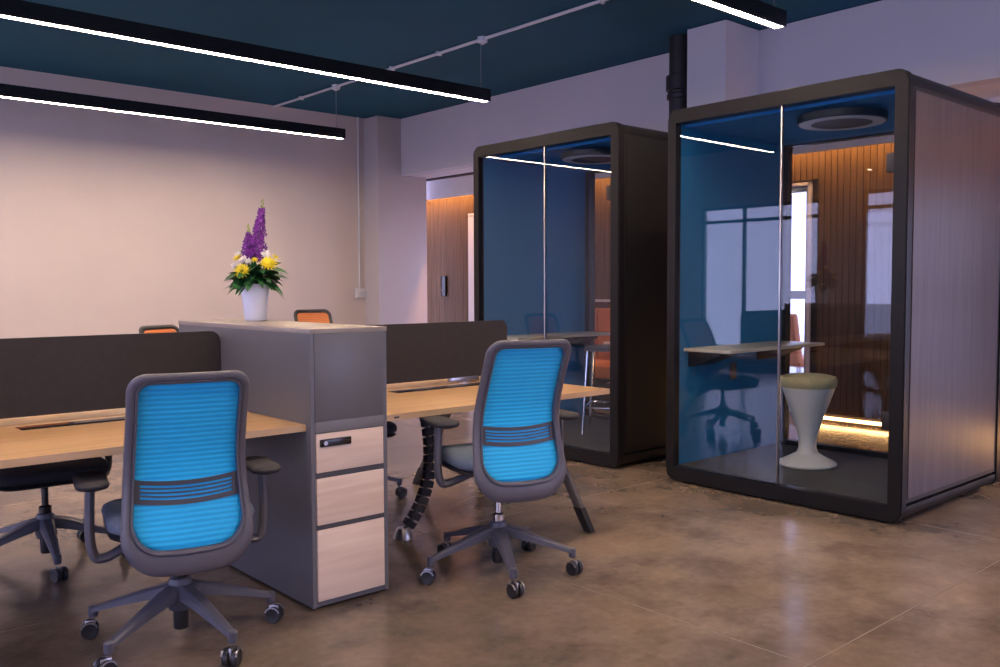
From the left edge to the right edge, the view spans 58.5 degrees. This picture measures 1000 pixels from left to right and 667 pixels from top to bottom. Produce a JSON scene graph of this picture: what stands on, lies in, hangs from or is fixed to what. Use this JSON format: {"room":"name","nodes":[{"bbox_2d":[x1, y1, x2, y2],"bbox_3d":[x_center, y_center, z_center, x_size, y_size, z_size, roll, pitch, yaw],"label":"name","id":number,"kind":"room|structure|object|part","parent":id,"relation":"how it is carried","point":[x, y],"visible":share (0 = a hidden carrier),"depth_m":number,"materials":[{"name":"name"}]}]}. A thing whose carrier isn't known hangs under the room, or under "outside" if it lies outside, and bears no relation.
{"room":"open-plan office","nodes":[
{"label":"open-plan office","id":0,"kind":"room"},
{"bbox_2d":[0,66,365,338],"bbox_3d":[-5.371,-0.872,8.461,9.620,3.430,0.200,-3,4,-41],"label":"wall","id":1,"kind":"structure","parent":0,"point":[111,222],"depth_m":9.74,"materials":[{"name":"white paint"}]},
{"bbox_2d":[355,117,365,297],"bbox_3d":[-1.800,-1.607,11.422,0.150,2.300,0.050,-3,4,-41],"label":"conduit","id":2,"kind":"object","parent":1,"relation":"attached to","point":[359,293],"visible":1,"depth_m":11.43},
{"bbox_2d":[363,116,426,324],"bbox_3d":[-1.423,-1.054,11.736,0.760,3.420,0.520,-3,4,-41],"label":"wall pillar","id":3,"kind":"structure","parent":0,"point":[395,205],"depth_m":11.44,"materials":[{"name":"beige paint"}]},
{"bbox_2d":[0,0,880,118],"bbox_3d":[-0.894,-2.427,3.647,10.070,0.150,13.220,-3,4,-41],"label":"ceiling","id":4,"kind":"structure","parent":0,"point":[382,34],"depth_m":7.85,"materials":[{"name":"blue paint"}]},
{"bbox_2d":[0,83,345,139],"bbox_3d":[-3.781,-2.261,7.769,5.588,0.535,0.084,-3,4,-41],"label":"pendant lamp","id":5,"kind":"object","parent":4,"relation":"hanging from","point":[8,91],"visible":1,"depth_m":8.29,"materials":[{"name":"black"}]},
{"bbox_2d":[0,0,490,102],"bbox_3d":[-2.189,-2.178,5.948,5.558,0.520,0.084,-3,4,-41],"label":"pendant lamp","id":6,"kind":"object","parent":4,"relation":"hanging from","point":[17,10],"visible":1,"depth_m":6.17,"materials":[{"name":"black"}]},
{"bbox_2d":[272,0,607,107],"bbox_3d":[1.551,-2.441,5.813,0.090,0.068,12.820,-3,4,-41],"label":"conduit","id":7,"kind":"object","parent":4,"relation":"attached to","point":[483,40],"visible":0.98,"depth_m":7.85,"materials":[{"name":"grey metal"}]},
{"bbox_2d":[690,0,786,29],"bbox_3d":[-0.377,-2.113,3.880,5.928,0.445,0.084,-3,4,-41],"label":"pendant lamp","id":8,"kind":"object","parent":4,"relation":"hanging from","point":[756,11],"visible":1,"depth_m":5.59,"materials":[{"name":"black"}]},
{"bbox_2d":[0,406,999,666],"bbox_3d":[-0.677,1.124,4.283,10.970,0.150,13.620,-3,4,-41],"label":"floor","id":9,"kind":"structure","parent":0,"point":[801,583],"depth_m":3.71,"materials":[{"name":"concrete"}]},
{"bbox_2d":[0,455,123,582],"bbox_3d":[-2.115,0.572,4.115,0.710,0.980,0.755,-3,4,-39],"label":"office chair","id":10,"kind":"object","parent":9,"relation":"on","point":[45,524],"visible":0.36,"depth_m":4.00,"materials":[{"name":"black plastic"}]},
{"bbox_3d":[-2.283,0.914,4.199,0.316,0.136,0.068,1,3,19],"label":"arm","id":11,"kind":"part","parent":10,"relation":"part of","materials":[{"name":"grey plastic"}]},
{"bbox_3d":[-2.220,0.925,3.987,0.068,0.136,0.316,2,4,37],"label":"arm","id":12,"kind":"part","parent":10,"relation":"part of","materials":[{"name":"grey plastic"}]},
{"bbox_3d":[-1.999,0.925,3.981,0.068,0.136,0.316,-2,4,-34],"label":"arm","id":13,"kind":"part","parent":10,"relation":"part of","materials":[{"name":"grey plastic"}]},
{"bbox_2d":[0,457,109,486],"bbox_3d":[-2.100,0.613,4.112,0.490,0.076,0.470,-3,4,-39],"label":"seat cushion","id":14,"kind":"object","parent":10,"relation":"on","point":[55,473],"depth_m":3.94,"materials":[{"name":"grey fabric"}]},
{"bbox_2d":[50,566,68,575],"bbox_3d":[-1.908,1.031,3.864,0.057,0.040,0.055,2,4,32],"label":"hood","id":15,"kind":"object","parent":10,"relation":"attached to","point":[59,571],"depth_m":3.85,"materials":[{"name":"grey plastic"}]},
{"bbox_3d":[-2.100,0.907,4.324,0.068,0.136,0.317,0,3,1],"label":"arm","id":16,"kind":"part","parent":10,"relation":"part of","materials":[{"name":"grey plastic"}]},
{"bbox_3d":[-1.925,0.914,4.190,0.317,0.136,0.068,-1,3,-16],"label":"arm","id":17,"kind":"part","parent":10,"relation":"part of","materials":[{"name":"grey plastic"}]},
{"bbox_3d":[-1.980,0.563,4.261,0.241,0.276,0.050,-3,4,-39],"label":"arm post","id":18,"kind":"part","parent":10,"relation":"part of","materials":[{"name":"plastic"}]},
{"bbox_2d":[0,408,305,468],"bbox_3d":[-2.191,0.737,3.256,2.472,0.733,1.558,-3,4,-41],"label":"desk","id":19,"kind":"object","parent":9,"relation":"on","point":[42,439],"visible":0.49,"depth_m":3.31,"materials":[{"name":"brown wood"}]},
{"bbox_2d":[0,331,220,418],"bbox_3d":[-2.181,0.225,3.236,2.439,0.385,0.065,-3,4,-41],"label":"divider","id":20,"kind":"object","parent":19,"relation":"attached to","point":[39,376],"visible":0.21,"depth_m":3.65,"materials":[{"name":"fabric"}]},
{"bbox_2d":[139,324,178,332],"bbox_3d":[-2.354,0.432,6.787,0.755,0.980,0.710,1,3,28],"label":"office chair","id":21,"kind":"object","parent":9,"relation":"on","point":[150,328],"visible":0.05,"depth_m":6.93,"materials":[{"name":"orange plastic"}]},
{"bbox_2d":[72,370,283,666],"bbox_3d":[-1.134,0.607,3.202,0.714,1.000,0.748,-2,3,-27],"label":"office chair","id":22,"kind":"object","parent":9,"relation":"on","point":[185,508],"visible":1,"depth_m":2.98,"materials":[{"name":"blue fabric"}]},
{"bbox_2d":[81,618,98,629],"bbox_3d":[-1.492,1.062,3.244,0.057,0.040,0.055,-1,3,-22],"label":"hood","id":23,"kind":"object","parent":22,"relation":"attached to","point":[90,623],"depth_m":3.23,"materials":[{"name":"metal"}]},
{"bbox_3d":[-1.306,0.648,3.087,0.244,0.276,0.050,-2,3,-27],"label":"arm post","id":24,"kind":"part","parent":22,"relation":"part of","materials":[{"name":"grey plastic"}]},
{"bbox_2d":[94,656,117,666],"bbox_3d":[-1.286,1.079,2.909,0.055,0.040,0.057,3,4,44],"label":"caster wheel","id":25,"kind":"object","parent":22,"relation":"attached to","point":[104,661],"depth_m":2.90,"materials":[{"name":"metal"}]},
{"bbox_3d":[-1.340,0.962,3.232,0.316,0.136,0.068,0,3,4],"label":"arm","id":26,"kind":"part","parent":22,"relation":"part of","materials":[{"name":"grey plastic"}]},
{"bbox_3d":[-1.224,0.972,3.044,0.068,0.136,0.316,1,3,22],"label":"arm","id":27,"kind":"part","parent":22,"relation":"part of","materials":[{"name":"grey plastic"}]},
{"bbox_2d":[101,499,253,535],"bbox_3d":[-1.158,0.637,3.209,0.490,0.076,0.470,-2,3,-27],"label":"seat cushion","id":28,"kind":"object","parent":22,"relation":"on","point":[113,522],"depth_m":3.00,"materials":[{"name":"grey fabric"}]},
{"bbox_3d":[-1.023,0.461,2.939,0.424,0.682,0.194,-2,3,-27],"label":"frame","id":29,"kind":"part","parent":22,"relation":"part of","materials":[{"name":"grey plastic"}]},
{"bbox_3d":[-1.009,0.968,3.095,0.316,0.136,0.068,2,4,40],"label":"arm","id":30,"kind":"part","parent":22,"relation":"part of","materials":[{"name":"grey plastic"}]},
{"bbox_2d":[220,645,242,659],"bbox_3d":[-0.901,1.073,2.996,0.055,0.040,0.057,0,3,4],"label":"hood","id":31,"kind":"object","parent":22,"relation":"attached to","point":[232,653],"depth_m":2.98,"materials":[{"name":"metal"}]},
{"bbox_3d":[-0.988,0.957,3.307,0.318,0.136,0.072,-2,3,-27],"label":"arm","id":32,"kind":"part","parent":22,"relation":"part of","materials":[{"name":"grey plastic"}]},
{"bbox_3d":[-0.973,0.637,3.260,0.244,0.276,0.050,-2,3,-27],"label":"arm post","id":33,"kind":"part","parent":22,"relation":"part of","materials":[{"name":"grey plastic"}]},
{"bbox_2d":[264,603,283,613],"bbox_3d":[-0.858,1.052,3.393,0.057,0.040,0.055,0,3,7],"label":"hood","id":34,"kind":"object","parent":22,"relation":"attached to","point":[276,608],"depth_m":3.38,"materials":[{"name":"metal"}]},
{"bbox_2d":[179,319,388,608],"bbox_3d":[-1.016,0.507,4.049,0.356,1.108,1.298,-3,4,-41],"label":"storage cabinet","id":35,"kind":"object","parent":9,"relation":"on","point":[325,540],"visible":0.79,"depth_m":3.60,"materials":[{"name":"laminate"}]},
{"bbox_2d":[225,199,287,320],"bbox_3d":[-1.182,-0.356,4.303,0.316,0.587,0.314,-3,4,-41],"label":"flower arrangement","id":36,"kind":"object","parent":35,"relation":"on","point":[249,278],"visible":1,"depth_m":4.27,"materials":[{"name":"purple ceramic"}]},
{"bbox_3d":[-1.126,-0.384,4.281,0.048,0.049,0.042,-1,3,-12],"label":"white flower","id":37,"kind":"part","parent":36,"relation":"part of","materials":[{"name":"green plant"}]},
{"bbox_3d":[-1.024,-0.037,4.026,0.356,0.018,1.282,-3,4,-41],"label":"panel","id":38,"kind":"part","parent":35,"relation":"part of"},
{"bbox_3d":[-0.603,0.362,3.573,0.318,0.045,0.018,-3,4,-41],"label":"rail","id":39,"kind":"part","parent":35,"relation":"part of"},
{"bbox_3d":[-0.602,0.463,3.578,0.312,0.153,0.018,-3,4,-41],"label":"drawer","id":40,"kind":"part","parent":35,"relation":"part of","materials":[{"name":"brown wood"}]},
{"bbox_3d":[-0.602,0.654,3.588,0.312,0.184,0.018,-3,4,-41],"label":"drawer","id":41,"kind":"part","parent":35,"relation":"part of","materials":[{"name":"brown wood"}]},
{"bbox_3d":[-0.601,0.907,3.601,0.312,0.283,0.018,-3,4,-41],"label":"drawer","id":42,"kind":"part","parent":35,"relation":"part of","materials":[{"name":"brown wood"}]},
{"bbox_2d":[294,309,332,322],"bbox_3d":[-1.634,0.307,8.398,0.715,1.055,0.755,-2,4,-33],"label":"office chair","id":43,"kind":"object","parent":9,"relation":"on","point":[304,315],"visible":0.1,"depth_m":8.65,"materials":[{"name":"orange fabric"}]},
{"bbox_2d":[387,421,407,497],"bbox_3d":[-0.920,0.509,5.229,0.755,0.980,0.710,3,4,44],"label":"office chair","id":44,"kind":"object","parent":9,"relation":"on","point":[400,491],"visible":0.11,"depth_m":5.35,"materials":[{"name":"black plastic"}]},
{"bbox_2d":[387,421,396,434],"bbox_3d":[-0.906,0.550,5.228,0.470,0.076,0.490,3,4,44],"label":"armrest","id":45,"kind":"object","parent":44,"relation":"on","point":[391,427],"depth_m":5.20,"materials":[{"name":"black plastic"}]},
{"bbox_3d":[-0.738,0.850,5.323,0.317,0.136,0.068,-1,3,-22],"label":"arm","id":46,"kind":"part","parent":44,"relation":"part of","materials":[{"name":"grey plastic"}]},
{"bbox_2d":[387,376,609,532],"bbox_3d":[-0.468,0.651,4.779,1.418,0.733,1.558,-3,4,-41],"label":"desk","id":47,"kind":"object","parent":9,"relation":"on","point":[441,397],"visible":0.4,"depth_m":4.51,"materials":[{"name":"brown wood"}]},
{"bbox_2d":[393,417,434,540],"bbox_3d":[-0.426,0.681,4.500,0.228,0.708,0.115,-1,3,-13],"label":"spine","id":48,"kind":"object","parent":47,"relation":"attached to","point":[402,533],"visible":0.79,"depth_m":4.51,"materials":[{"name":"plastic"}]},
{"bbox_3d":[-0.378,0.609,5.540,0.048,0.674,0.488,-3,4,-41],"label":"leg","id":49,"kind":"part","parent":47,"relation":"part of","materials":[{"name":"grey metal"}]},
{"bbox_2d":[370,320,506,383],"bbox_3d":[-0.479,0.140,4.740,1.374,0.385,0.065,-3,4,-41],"label":"divider","id":50,"kind":"object","parent":47,"relation":"attached to","point":[452,351],"visible":0.41,"depth_m":4.86,"materials":[{"name":"fabric"}]},
{"bbox_3d":[0.300,0.647,4.775,0.048,0.674,0.488,-3,4,-41],"label":"leg","id":51,"kind":"part","parent":47,"relation":"part of","materials":[{"name":"grey metal"}]},
{"bbox_2d":[420,339,582,598],"bbox_3d":[-0.020,0.536,3.934,0.713,1.056,0.729,-2,3,-23],"label":"office chair","id":52,"kind":"object","parent":9,"relation":"on","point":[515,454],"visible":0.99,"depth_m":3.73,"materials":[{"name":"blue fabric"}]},
{"bbox_2d":[420,567,435,575],"bbox_3d":[-0.308,1.027,3.822,0.057,0.040,0.055,0,3,6],"label":"hood","id":53,"kind":"object","parent":52,"relation":"attached to","point":[428,571],"depth_m":3.80,"materials":[{"name":"metal"}]},
{"bbox_2d":[437,541,451,547],"bbox_3d":[-0.259,1.007,4.212,0.057,0.040,0.055,2,4,34],"label":"hood","id":54,"kind":"object","parent":52,"relation":"attached to","point":[444,544],"depth_m":4.20,"materials":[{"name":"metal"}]},
{"bbox_2d":[433,443,472,470],"bbox_3d":[-0.014,0.537,3.965,0.490,0.076,0.470,-2,3,-23],"label":"seat cushion","id":55,"kind":"object","parent":52,"relation":"on","point":[455,457],"depth_m":3.82,"materials":[{"name":"grey fabric"}]},
{"bbox_3d":[-0.171,0.522,3.852,0.242,0.276,0.050,-2,3,-23],"label":"arm post","id":56,"kind":"part","parent":52,"relation":"part of","materials":[{"name":"grey plastic"}]},
{"bbox_3d":[-0.173,0.923,3.885,0.316,0.136,0.068,-2,3,-29],"label":"arm","id":57,"kind":"part","parent":52,"relation":"part of","materials":[{"name":"grey plastic"}]},
{"bbox_3d":[-0.146,0.912,4.104,0.316,0.136,0.068,3,4,43],"label":"arm","id":58,"kind":"part","parent":52,"relation":"part of","materials":[{"name":"grey plastic"}]},
{"bbox_3d":[0.028,0.928,3.791,0.068,0.136,0.317,-1,3,-11],"label":"arm","id":59,"kind":"part","parent":52,"relation":"part of","materials":[{"name":"grey plastic"}]},
{"bbox_2d":[506,581,524,589],"bbox_3d":[0.062,1.035,3.648,0.055,0.040,0.057,-3,4,-38],"label":"hood","id":60,"kind":"object","parent":52,"relation":"attached to","point":[518,585],"depth_m":3.64,"materials":[{"name":"metal"}]},
{"bbox_3d":[0.071,0.909,4.146,0.068,0.136,0.316,1,3,25],"label":"arm","id":61,"kind":"part","parent":52,"relation":"part of","materials":[{"name":"grey plastic"}]},
{"bbox_3d":[0.103,0.361,3.686,0.424,0.682,0.194,-2,3,-23],"label":"frame","id":62,"kind":"part","parent":52,"relation":"part of","materials":[{"name":"grey plastic"}]},
{"bbox_3d":[0.178,0.919,3.953,0.316,0.136,0.068,0,3,7],"label":"arm","id":63,"kind":"part","parent":52,"relation":"part of","materials":[{"name":"grey plastic"}]},
{"bbox_3d":[0.175,0.513,4.002,0.242,0.276,0.050,-2,3,-23],"label":"arm post","id":64,"kind":"part","parent":52,"relation":"part of","materials":[{"name":"grey plastic"}]},
{"bbox_2d":[566,559,582,567],"bbox_3d":[0.328,1.019,3.932,0.055,0.040,0.057,-3,4,-44],"label":"hood","id":65,"kind":"object","parent":52,"relation":"attached to","point":[577,563],"depth_m":3.92,"materials":[{"name":"metal"}]},
{"bbox_2d":[473,122,667,467],"bbox_3d":[0.814,-0.318,7.116,1.380,2.420,1.545,-3,4,-41],"label":"booth","id":66,"kind":"object","parent":9,"relation":"on","point":[534,197],"visible":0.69,"depth_m":6.86,"materials":[{"name":"brown metal"}]},
{"bbox_2d":[507,331,609,339],"bbox_3d":[0.456,0.018,7.525,1.160,0.020,0.356,-3,4,-41],"label":"shelf","id":67,"kind":"object","parent":66,"relation":"attached to","point":[511,335],"depth_m":7.52,"materials":[{"name":"laminate"}]},
{"bbox_2d":[561,148,610,163],"bbox_3d":[0.707,-1.324,6.681,0.500,0.049,0.500,-3,4,-41],"label":"ceiling vent","id":68,"kind":"object","parent":66,"relation":"attached to","point":[569,155],"depth_m":6.57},
{"bbox_3d":[1.304,-0.331,7.550,0.070,2.378,1.545,-3,4,-41],"label":"frame","id":69,"kind":"part","parent":66,"relation":"part of","materials":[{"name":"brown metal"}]},
{"bbox_2d":[581,344,609,434],"bbox_3d":[0.905,0.305,7.072,0.462,0.949,0.430,1,3,13],"label":"bar stool","id":70,"kind":"object","parent":66,"relation":"on","point":[598,347],"visible":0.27,"depth_m":6.94,"materials":[{"name":"metal"}]},
{"bbox_3d":[0.663,0.460,6.945,0.069,0.654,0.020,-2,4,-31],"label":"leg","id":71,"kind":"part","parent":70,"relation":"part of","materials":[{"name":"silver metal"}]},
{"bbox_3d":[0.750,0.441,7.309,0.020,0.654,0.069,-2,4,-31],"label":"leg","id":72,"kind":"part","parent":70,"relation":"part of","materials":[{"name":"silver metal"}]},
{"bbox_3d":[0.878,0.116,7.068,0.380,0.030,0.400,1,3,13],"label":"seat","id":73,"kind":"part","parent":70,"relation":"part of","materials":[{"name":"plastic"}]},
{"bbox_3d":[1.314,-0.285,6.536,1.190,2.143,0.004,-3,4,-41],"label":"panel","id":74,"kind":"part","parent":66,"relation":"part of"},
{"bbox_2d":[595,308,609,407],"bbox_3d":[0.929,0.231,9.994,0.700,1.020,1.700,-3,4,-41],"label":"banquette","id":75,"kind":"object","parent":9,"relation":"on","point":[602,315],"visible":0.18,"depth_m":9.99,"materials":[{"name":"orange fabric"}]},
{"bbox_3d":[0.892,0.373,9.968,0.600,0.140,1.700,-3,4,-41],"label":"seat","id":76,"kind":"part","parent":75,"relation":"part of","materials":[{"name":"orange fabric"}]},
{"bbox_3d":[1.147,0.070,10.176,0.120,0.720,1.695,-3,4,-41],"label":"backrest","id":77,"kind":"part","parent":75,"relation":"part of","materials":[{"name":"orange leather"}]},
{"bbox_2d":[666,69,999,522],"bbox_3d":[2.107,-0.246,5.657,1.380,2.420,1.545,-3,4,-41],"label":"booth","id":78,"kind":"object","parent":9,"relation":"on","point":[730,162],"visible":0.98,"depth_m":5.36,"materials":[{"name":"brown metal"}]},
{"bbox_2d":[729,362,736,379],"bbox_3d":[1.617,0.259,6.195,0.080,0.120,0.008,-3,4,-41],"label":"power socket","id":79,"kind":"object","parent":78,"relation":"attached to","point":[732,365],"depth_m":6.19,"materials":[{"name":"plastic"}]},
{"bbox_2d":[684,341,824,353],"bbox_3d":[1.749,0.090,6.066,1.160,0.020,0.356,-3,4,-41],"label":"shelf","id":80,"kind":"object","parent":78,"relation":"attached to","point":[715,347],"depth_m":5.95,"materials":[{"name":"laminate"}]},
{"bbox_2d":[779,373,837,469],"bbox_3d":[1.993,0.558,5.777,0.368,0.596,0.368,-3,4,-41],"label":"stool","id":81,"kind":"object","parent":78,"relation":"on","point":[808,396],"visible":0.96,"depth_m":5.68,"materials":[{"name":"white plastic"}]},
{"bbox_2d":[780,373,837,389],"bbox_3d":[1.992,0.302,5.763,0.356,0.084,0.356,-3,4,-41],"label":"seat cushion","id":82,"kind":"object","parent":81,"relation":"on","point":[791,381],"depth_m":5.63,"materials":[{"name":"yellow fabric"}]},
{"bbox_2d":[797,107,887,130],"bbox_3d":[2.000,-1.252,5.222,0.500,0.049,0.500,-3,4,-41],"label":"ceiling vent","id":83,"kind":"object","parent":78,"relation":"attached to","point":[808,118],"depth_m":5.11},
{"bbox_3d":[2.607,-0.213,5.077,1.190,2.143,0.004,-3,4,-41],"label":"panel","id":84,"kind":"part","parent":78,"relation":"part of","materials":[{"name":"wood"}]},
{"bbox_3d":[2.597,-0.259,6.091,0.070,2.378,1.545,-3,4,-41],"label":"frame","id":85,"kind":"part","parent":78,"relation":"part of","materials":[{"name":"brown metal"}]},
{"bbox_2d":[427,142,893,428],"bbox_3d":[3.256,-0.516,8.055,0.185,2.700,14.170,-3,4,-41],"label":"wall","id":86,"kind":"structure","parent":0,"point":[852,193],"depth_m":8.12,"materials":[{"name":"brown wood"}]},
{"bbox_2d":[440,276,446,295],"bbox_3d":[-0.789,-0.663,12.451,0.041,0.280,0.110,-3,4,-41],"label":"door handle","id":87,"kind":"object","parent":86,"relation":"attached to","point":[443,279],"visible":1,"depth_m":12.43,"materials":[{"name":"metal"}]},
{"bbox_2d":[468,213,473,320],"bbox_3d":[0.064,-0.470,11.666,0.200,2.250,1.260,-3,4,-41],"label":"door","id":88,"kind":"structure","parent":86,"relation":"in","point":[470,216],"depth_m":12.01,"materials":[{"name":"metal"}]},
{"bbox_2d":[595,299,609,301],"bbox_3d":[1.134,-0.354,10.280,0.060,0.078,1.800,-3,4,-41],"label":"wall shelf","id":89,"kind":"object","parent":86,"relation":"attached to","point":[596,300],"visible":0.09,"depth_m":10.19,"materials":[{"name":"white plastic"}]},
{"bbox_2d":[789,182,812,417],"bbox_3d":[2.546,-0.331,8.865,0.200,2.250,1.250,-3,4,-41],"label":"door","id":90,"kind":"structure","parent":86,"relation":"in","point":[808,186],"depth_m":8.35,"materials":[{"name":"metal"}]},
{"bbox_2d":[823,416,880,425],"bbox_3d":[4.111,0.843,7.041,0.016,0.025,11.020,-3,4,-41],"label":"trim","id":91,"kind":"structure","parent":86,"relation":"attached to","point":[825,417],"depth_m":8.07,"materials":[{"name":"white plastic"}]},
{"bbox_2d":[666,34,686,115],"bbox_3d":[1.577,-0.864,7.839,0.250,3.430,0.250,-3,4,-41],"label":"pipe","id":92,"kind":"object","parent":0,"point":[676,81],"visible":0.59,"depth_m":7.68,"materials":[{"name":"black metal"}]},
{"bbox_2d":[401,0,999,176],"bbox_3d":[2.932,-2.163,6.836,0.160,0.720,12.500,-3,4,-41],"label":"wall header","id":93,"kind":"structure","parent":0,"point":[955,44],"depth_m":7.41,"materials":[{"name":"purple paint"}]},
{"bbox_2d":[412,82,999,181],"bbox_3d":[2.959,-1.911,7.756,1.100,0.120,14.220,-3,4,-41],"label":"ceiling","id":94,"kind":"structure","parent":0,"point":[991,90],"depth_m":6.75,"materials":[{"name":"paint"}]},
{"bbox_2d":[426,172,472,181],"bbox_3d":[0.877,-1.949,9.853,0.100,0.014,7.720,-3,4,-41],"label":"trim","id":95,"kind":"structure","parent":94,"relation":"attached to","point":[470,173],"depth_m":11.53,"materials":[{"name":"grey metal"}]},
{"bbox_2d":[426,97,999,199],"bbox_3d":[2.984,-1.732,7.753,0.040,0.242,13.770,-3,4,-41],"label":"trim","id":96,"kind":"structure","parent":94,"relation":"attached to","point":[460,186],"depth_m":9.88,"materials":[{"name":"paint"}]},
{"bbox_2d":[687,20,758,107],"bbox_3d":[1.896,-0.849,7.614,0.500,3.420,0.380,-3,4,-41],"label":"wall pier","id":97,"kind":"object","parent":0,"point":[723,56],"visible":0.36,"depth_m":7.38,"materials":[{"name":"purple paint"}]},
{"label":"outside","id":98,"kind":"structure","parent":0,"visible":0},
{"bbox_2d":[789,348,803,409],"bbox_3d":[6.293,0.728,11.508,8.840,0.150,20.820,-3,4,-41],"label":"ground","id":99,"kind":"structure","parent":98,"point":[792,369],"depth_m":13.60,"materials":[{"name":"white"}]},
{"bbox_2d":[790,314,803,372],"bbox_3d":[3.409,0.244,10.295,0.650,0.968,0.651,-2,3,-26],"label":"outdoor chair","id":100,"kind":"object","parent":99,"relation":"on","point":[796,358],"visible":0.21,"depth_m":9.95,"materials":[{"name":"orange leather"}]},
{"bbox_3d":[3.459,0.315,10.324,0.520,0.100,0.560,-2,3,-26],"label":"seat","id":101,"kind":"part","parent":100,"relation":"part of","materials":[{"name":"orange leather"}]}
]}

